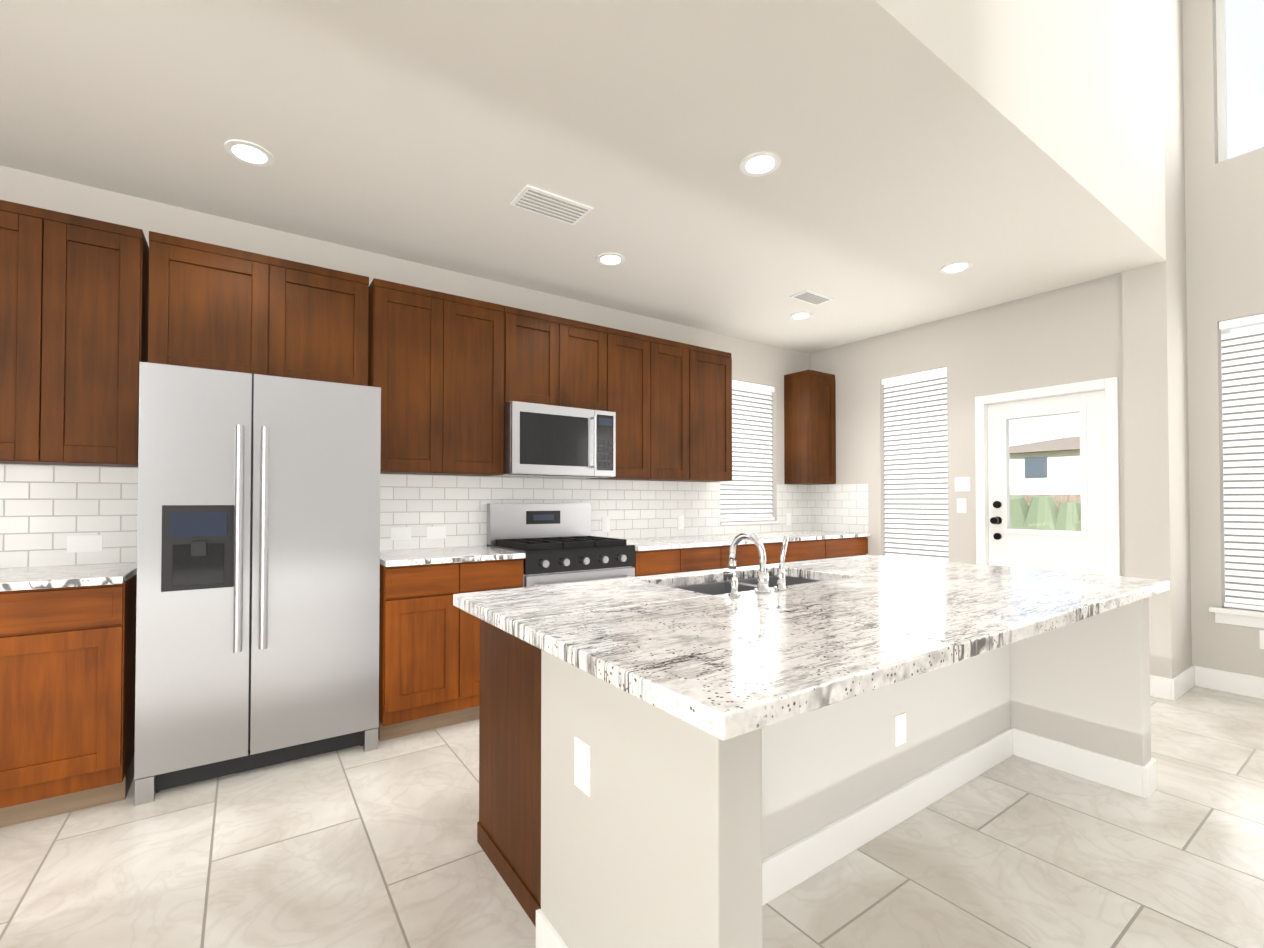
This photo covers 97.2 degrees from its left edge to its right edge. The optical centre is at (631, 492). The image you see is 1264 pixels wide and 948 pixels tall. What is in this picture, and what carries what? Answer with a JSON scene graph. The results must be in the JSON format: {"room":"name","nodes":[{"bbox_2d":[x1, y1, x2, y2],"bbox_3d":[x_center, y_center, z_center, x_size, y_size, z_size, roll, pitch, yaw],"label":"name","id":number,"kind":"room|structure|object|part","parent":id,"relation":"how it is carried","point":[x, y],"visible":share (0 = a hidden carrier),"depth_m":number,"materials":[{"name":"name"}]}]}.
{"room":"kitchen","nodes":[
{"label":"kitchen","id":0,"kind":"room"},
{"bbox_2d":[0,165,811,567],"bbox_3d":[-1.515,-1.542,3.413,8.270,5.600,0.166,1,-1,-35],"label":"wall","id":1,"kind":"structure","parent":0,"point":[41,506],"depth_m":3.41,"materials":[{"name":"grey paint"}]},
{"bbox_2d":[0,200,71,465],"bbox_3d":[-2.651,-0.653,2.333,0.453,1.052,0.298,1,-1,-35],"label":"upper cabinet","id":2,"kind":"object","parent":1,"relation":"attached to","point":[36,243],"depth_m":2.29,"materials":[{"name":"brown wood"}]},
{"bbox_2d":[67,535,102,552],"bbox_3d":[-2.529,0.236,2.576,0.120,0.076,0.008,1,-1,-35],"label":"outlet","id":3,"kind":"object","parent":1,"relation":"attached to","point":[90,543],"depth_m":2.57,"materials":[{"name":"white plastic"}]},
{"bbox_2d":[68,215,143,466],"bbox_3d":[-2.424,-0.651,2.490,0.379,1.052,0.298,1,-1,-35],"label":"upper cabinet","id":4,"kind":"object","parent":1,"relation":"attached to","point":[94,313],"depth_m":2.42,"materials":[{"name":"brown wood"}]},
{"bbox_2d":[144,231,287,376],"bbox_3d":[-2.035,-0.862,2.764,0.524,0.622,0.298,1,-1,-35],"label":"upper cabinet","id":5,"kind":"object","parent":1,"relation":"attached to","point":[209,306],"depth_m":2.63,"materials":[{"name":"brown wood"}]},
{"bbox_2d":[288,260,371,385],"bbox_3d":[-1.720,-0.859,2.983,0.524,0.622,0.298,1,-1,-35],"label":"upper cabinet","id":6,"kind":"object","parent":1,"relation":"attached to","point":[330,310],"depth_m":2.91,"materials":[{"name":"brown wood"}]},
{"bbox_2d":[390,527,410,539],"bbox_3d":[-1.395,0.248,3.364,0.120,0.076,0.008,1,-1,-35],"label":"outlet","id":7,"kind":"object","parent":1,"relation":"attached to","point":[399,533],"depth_m":3.36,"materials":[{"name":"white plastic"}]},
{"bbox_2d":[372,278,459,475],"bbox_3d":[-1.304,-0.640,3.268,0.444,1.052,0.298,1,-1,-35],"label":"upper cabinet","id":8,"kind":"object","parent":1,"relation":"attached to","point":[416,330],"depth_m":3.16,"materials":[{"name":"brown wood"}]},
{"bbox_2d":[426,526,445,538],"bbox_3d":[-1.223,0.250,3.483,0.120,0.076,0.008,1,-1,-35],"label":"outlet","id":9,"kind":"object","parent":1,"relation":"attached to","point":[438,532],"depth_m":3.48,"materials":[{"name":"white plastic"}]},
{"bbox_2d":[460,296,519,475],"bbox_3d":[-1.024,-0.637,3.463,0.518,1.052,0.298,1,-1,-35],"label":"upper cabinet","id":10,"kind":"object","parent":1,"relation":"attached to","point":[489,332],"depth_m":3.39,"materials":[{"name":"brown wood"}]},
{"bbox_2d":[520,309,571,406],"bbox_3d":[-0.688,-0.856,3.699,0.444,0.607,0.298,1,-1,-35],"label":"upper cabinet","id":11,"kind":"object","parent":1,"relation":"attached to","point":[545,340],"depth_m":3.62,"materials":[{"name":"brown wood"}]},
{"bbox_2d":[495,401,615,478],"bbox_3d":[-0.516,-0.327,3.710,0.746,0.444,0.461,1,-1,-35],"label":"microwave","id":12,"kind":"object","parent":11,"relation":"attached to","point":[546,441],"visible":1,"depth_m":3.53,"materials":[{"name":"silver metal"}]},
{"bbox_2d":[572,320,611,411],"bbox_3d":[-0.439,-0.853,3.873,0.444,0.607,0.298,1,-1,-35],"label":"upper cabinet","id":13,"kind":"object","parent":1,"relation":"attached to","point":[591,343],"depth_m":3.81,"materials":[{"name":"brown wood"}]},
{"bbox_2d":[602,517,609,531],"bbox_3d":[-0.196,0.240,4.197,0.070,0.114,0.008,1,-1,-35],"label":"outlet","id":14,"kind":"object","parent":1,"relation":"attached to","point":[605,520],"depth_m":4.19,"materials":[{"name":"white plastic"}]},
{"bbox_2d":[588,328,659,479],"bbox_3d":[-0.103,-0.627,4.103,0.518,1.052,0.298,1,-1,-35],"label":"upper cabinet","id":15,"kind":"object","parent":1,"relation":"attached to","point":[635,356],"depth_m":4.03,"materials":[{"name":"brown wood"}]},
{"bbox_2d":[648,338,699,481],"bbox_3d":[0.208,-0.624,4.318,0.518,1.052,0.298,1,-1,-35],"label":"upper cabinet","id":16,"kind":"object","parent":1,"relation":"attached to","point":[679,362],"depth_m":4.26,"materials":[{"name":"brown wood"}]},
{"bbox_2d":[677,515,683,528],"bbox_3d":[0.403,0.246,4.613,0.070,0.114,0.008,1,-1,-35],"label":"outlet","id":17,"kind":"object","parent":1,"relation":"attached to","point":[680,519],"depth_m":4.61,"materials":[{"name":"white plastic"}]},
{"bbox_2d":[700,347,731,481],"bbox_3d":[0.519,-0.621,4.535,0.532,1.052,0.298,1,-1,-35],"label":"upper cabinet","id":18,"kind":"object","parent":1,"relation":"attached to","point":[715,365],"depth_m":4.47,"materials":[{"name":"brown wood"}]},
{"bbox_2d":[786,513,790,524],"bbox_3d":[1.512,0.257,5.383,0.070,0.114,0.008,1,-1,-35],"label":"outlet","id":19,"kind":"object","parent":1,"relation":"attached to","point":[788,515],"depth_m":5.38,"materials":[{"name":"white plastic"}]},
{"bbox_2d":[0,0,1165,353],"bbox_3d":[0.916,-2.977,0.328,8.720,3.020,8.040,1,-1,-35],"label":"ceiling","id":20,"kind":"structure","parent":0,"point":[1010,150],"depth_m":2.35,"materials":[{"name":"white paint"}]},
{"bbox_2d":[224,140,273,166],"bbox_3d":[-1.617,-1.433,2.357,0.175,0.007,0.175,0,-1,10],"label":"recessed light","id":21,"kind":"object","parent":20,"relation":"in","point":[246,152],"depth_m":2.35,"materials":[{"name":"white"}]},
{"bbox_2d":[510,185,592,224],"bbox_3d":[-0.399,-1.425,2.777,0.360,0.010,0.200,1,-1,-35],"label":"ceiling vent","id":22,"kind":"object","parent":20,"relation":"in","point":[545,203],"depth_m":2.76,"materials":[{"name":"white metal"}]},
{"bbox_2d":[596,253,624,265],"bbox_3d":[-0.130,-1.418,3.390,0.175,0.007,0.175,0,-1,10],"label":"recessed light","id":23,"kind":"object","parent":20,"relation":"in","point":[608,259],"depth_m":3.38,"materials":[{"name":"white"}]},
{"bbox_2d":[740,151,780,176],"bbox_3d":[0.559,-1.432,2.432,0.175,0.007,0.175,0,-1,10],"label":"recessed light","id":24,"kind":"object","parent":20,"relation":"in","point":[760,163],"depth_m":2.42,"materials":[{"name":"white"}]},
{"bbox_2d":[790,312,812,319],"bbox_3d":[1.342,-1.403,4.425,0.175,0.007,0.175,0,-1,10],"label":"recessed light","id":25,"kind":"object","parent":20,"relation":"in","point":[799,315],"depth_m":4.41,"materials":[{"name":"white"}]},
{"bbox_2d":[790,290,833,304],"bbox_3d":[1.300,-1.407,4.030,0.300,0.010,0.150,1,-1,-35],"label":"ceiling vent","id":26,"kind":"object","parent":20,"relation":"in","point":[808,296],"depth_m":4.01,"materials":[{"name":"white metal"}]},
{"bbox_2d":[940,261,971,273],"bbox_3d":[2.039,-1.416,3.509,0.175,0.007,0.175,0,-1,10],"label":"recessed light","id":27,"kind":"object","parent":20,"relation":"in","point":[960,266],"depth_m":3.50,"materials":[{"name":"white"}]},
{"bbox_2d":[0,686,1263,947],"bbox_3d":[0.916,1.273,0.266,8.720,0.120,8.040,1,-1,-35],"label":"floor","id":28,"kind":"structure","parent":0,"point":[358,846],"depth_m":1.85,"materials":[{"name":"beige tile"}]},
{"bbox_2d":[0,570,136,827],"bbox_3d":[-2.419,0.799,2.267,0.600,0.886,0.623,1,-1,-35],"label":"base cabinet","id":29,"kind":"object","parent":28,"relation":"on","point":[66,688],"depth_m":2.10,"materials":[{"name":"brown wood"}]},
{"bbox_2d":[0,562,136,593],"bbox_3d":[-2.605,0.339,2.131,1.068,0.030,0.648,1,-1,-35],"label":"countertop","id":30,"kind":"structure","parent":29,"relation":"on","point":[106,574],"depth_m":2.17,"materials":[{"name":"white stone"}]},
{"bbox_2d":[134,362,380,805],"bbox_3d":[-1.751,0.358,2.687,0.895,1.780,0.663,1,-1,-35],"label":"fridge","id":31,"kind":"object","parent":28,"relation":"on","point":[258,585],"visible":1,"depth_m":2.42,"materials":[{"name":"silver metal"}]},
{"bbox_2d":[378,562,475,740],"bbox_3d":[-1.209,0.812,3.108,0.440,0.886,0.623,1,-1,-35],"label":"base cabinet","id":32,"kind":"object","parent":28,"relation":"on","point":[427,644],"depth_m":2.85,"materials":[{"name":"brown wood"}]},
{"bbox_2d":[380,546,525,565],"bbox_3d":[-1.081,0.355,3.189,0.734,0.030,0.648,1,-1,-35],"label":"countertop","id":33,"kind":"structure","parent":32,"relation":"on","point":[424,556],"depth_m":3.05,"materials":[{"name":"white stone"}]},
{"bbox_2d":[476,558,523,718],"bbox_3d":[-0.967,0.814,3.276,0.438,0.886,0.623,1,-1,-35],"label":"base cabinet","id":34,"kind":"object","parent":28,"relation":"on","point":[490,576],"depth_m":3.05,"materials":[{"name":"brown wood"}]},
{"bbox_2d":[487,503,634,586],"bbox_3d":[-0.448,0.666,3.589,0.756,1.190,0.684,1,-1,-35],"label":"range","id":35,"kind":"object","parent":28,"relation":"on","point":[557,543],"visible":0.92,"depth_m":3.54,"materials":[{"name":"silver metal"}]},
{"bbox_2d":[632,550,691,576],"bbox_3d":[0.028,0.824,3.967,0.448,0.886,0.623,1,-1,-35],"label":"base cabinet","id":36,"kind":"object","parent":28,"relation":"on","point":[647,562],"depth_m":3.71,"materials":[{"name":"brown wood"}]},
{"bbox_2d":[626,530,869,549],"bbox_3d":[0.913,0.375,4.575,2.588,0.030,0.648,1,-1,-35],"label":"countertop","id":37,"kind":"structure","parent":36,"relation":"on","point":[680,542],"depth_m":4.34,"materials":[{"name":"white stone"}]},
{"bbox_2d":[692,546,729,570],"bbox_3d":[0.309,0.827,4.162,0.524,0.886,0.623,1,-1,-35],"label":"base cabinet","id":38,"kind":"object","parent":28,"relation":"on","point":[704,557],"depth_m":3.96,"materials":[{"name":"brown wood"}]},
{"bbox_2d":[735,542,791,566],"bbox_3d":[0.748,0.832,4.467,0.834,0.886,0.623,1,-1,-35],"label":"base cabinet","id":39,"kind":"object","parent":28,"relation":"on","point":[744,555],"depth_m":4.26,"materials":[{"name":"brown wood"}]},
{"bbox_2d":[792,538,831,561],"bbox_3d":[1.245,0.837,4.813,0.664,0.886,0.623,1,-1,-35],"label":"base cabinet","id":40,"kind":"object","parent":28,"relation":"on","point":[801,551],"depth_m":4.61,"materials":[{"name":"brown wood"}]},
{"bbox_2d":[477,572,1156,947],"bbox_3d":[0.806,0.824,2.149,2.508,0.832,1.275,1,-1,-35],"label":"kitchen island","id":41,"kind":"object","parent":28,"relation":"on","point":[713,758],"depth_m":1.73,"materials":[{"name":"grey paint"}]},
{"bbox_2d":[453,577,960,743],"bbox_3d":[0.058,0.379,1.647,0.750,0.043,1.376,1,-1,-35],"label":"island countertop","id":42,"kind":"structure","parent":41,"relation":"on","point":[724,668],"depth_m":1.28,"materials":[{"name":"white stone"}]},
{"bbox_2d":[674,575,818,594],"bbox_3d":[0.518,0.503,2.394,0.880,0.182,0.450,1,-1,-35],"label":"sink","id":43,"kind":"object","parent":42,"relation":"in","point":[717,586],"depth_m":2.58,"materials":[{"name":"silver metal"}]},
{"bbox_3d":[0.806,0.917,2.147,2.508,0.647,1.274,1,-1,-35],"label":"baseboard","id":44,"kind":"part","parent":41,"relation":"part of","materials":[{"name":"white paint"}]},
{"bbox_2d":[633,564,1088,663],"bbox_3d":[0.719,0.386,2.106,0.860,0.043,1.376,1,-1,-35],"label":"island countertop","id":45,"kind":"structure","parent":41,"relation":"on","point":[979,623],"depth_m":1.78,"materials":[{"name":"white stone"}]},
{"bbox_2d":[723,532,788,596],"bbox_3d":[0.425,0.256,2.084,0.305,0.216,0.202,1,-1,-35],"label":"faucet","id":46,"kind":"object","parent":45,"relation":"on","point":[762,588],"depth_m":2.04,"materials":[{"name":"silver metal"}]},
{"bbox_2d":[777,556,1169,619],"bbox_3d":[1.466,0.393,2.625,0.960,0.043,1.376,1,-1,-35],"label":"island countertop","id":47,"kind":"structure","parent":41,"relation":"on","point":[1103,593],"depth_m":2.39,"materials":[{"name":"white stone"}]},
{"bbox_2d":[832,538,867,557],"bbox_3d":[1.685,0.841,5.118,0.694,0.886,0.623,1,-1,-35],"label":"base cabinet","id":48,"kind":"object","parent":28,"relation":"on","point":[841,547],"depth_m":4.90,"materials":[{"name":"brown wood"}]},
{"bbox_2d":[812,0,1186,678],"bbox_3d":[2.621,-1.525,4.566,0.180,5.600,2.630,1,-1,-35],"label":"wall","id":49,"kind":"structure","parent":0,"point":[1148,338],"depth_m":3.80,"materials":[{"name":"grey paint"}]},
{"bbox_2d":[784,369,835,484],"bbox_3d":[1.714,-0.609,5.365,0.394,1.052,0.298,1,-1,-35],"label":"upper cabinet","id":50,"kind":"object","parent":49,"relation":"attached to","point":[809,395],"depth_m":5.25,"materials":[{"name":"brown wood"}]},
{"bbox_2d":[957,498,966,512],"bbox_3d":[2.610,0.103,4.413,0.006,0.114,0.070,1,-1,-35],"label":"light switch","id":51,"kind":"object","parent":49,"relation":"attached to","point":[961,502],"depth_m":4.41,"materials":[{"name":"white plastic"}]},
{"bbox_2d":[955,477,969,491],"bbox_3d":[2.614,-0.067,4.410,0.006,0.114,0.115,1,-1,-35],"label":"light switch","id":52,"kind":"object","parent":49,"relation":"attached to","point":[961,483],"depth_m":4.41,"materials":[{"name":"white plastic"}]},
{"bbox_2d":[720,377,1263,700],"bbox_3d":[0.929,-0.476,0.361,8.500,3.380,7.820,1,-1,-35],"label":"trim","id":53,"kind":"structure","parent":49,"relation":"attached to","point":[1180,684],"depth_m":3.63,"materials":[{"name":"white"}]},
{"bbox_2d":[985,389,1106,574],"bbox_3d":[2.968,0.292,4.001,0.205,1.951,0.732,1,-1,-35],"label":"exterior door","id":54,"kind":"structure","parent":49,"relation":"in","point":[1083,549],"depth_m":3.95,"materials":[{"name":"white wood"}]},
{"bbox_2d":[1176,0,1263,677],"bbox_3d":[5.122,-1.566,1.756,0.160,5.600,5.260,1,-1,-35],"label":"wall","id":55,"kind":"structure","parent":0,"point":[1222,203],"depth_m":3.61,"materials":[{"name":"grey paint"}]},
{"bbox_2d":[1259,630,1263,648],"bbox_3d":[3.864,0.898,3.385,0.006,0.114,0.070,1,-1,-35],"label":"outlet","id":56,"kind":"object","parent":55,"relation":"attached to","point":[1261,633],"depth_m":3.41,"materials":[{"name":"white plastic"}]},
{"label":"outside","id":57,"kind":"structure","parent":0,"visible":0},
{"bbox_3d":[6.687,1.622,7.729,100.000,0.100,85.000,1,-1,-35],"label":"lawn","id":58,"kind":"structure","parent":57,"visible":0},
{"bbox_2d":[1009,436,1080,498],"bbox_3d":[37.951,-1.313,44.714,13.200,6.850,19.200,1,-1,-35],"label":"house","id":59,"kind":"structure","parent":58,"relation":"on","point":[1019,477],"depth_m":43.04,"materials":[{"name":"beige"}]},
{"bbox_2d":[1010,494,1080,507],"bbox_3d":[18.080,0.886,19.000,0.060,1.700,22.495,1,-1,-35],"label":"fence","id":60,"kind":"object","parent":58,"relation":"on","point":[1072,497],"depth_m":21.33,"materials":[{"name":"beige wood"}]},
{"bbox_2d":[1010,495,1080,530],"bbox_3d":[13.358,1.049,22.251,2.577,1.967,30.872,1,-1,-35],"label":"hedge","id":61,"kind":"object","parent":58,"relation":"on","point":[1018,512],"depth_m":19.81,"materials":[{"name":"green plant"}]}
]}

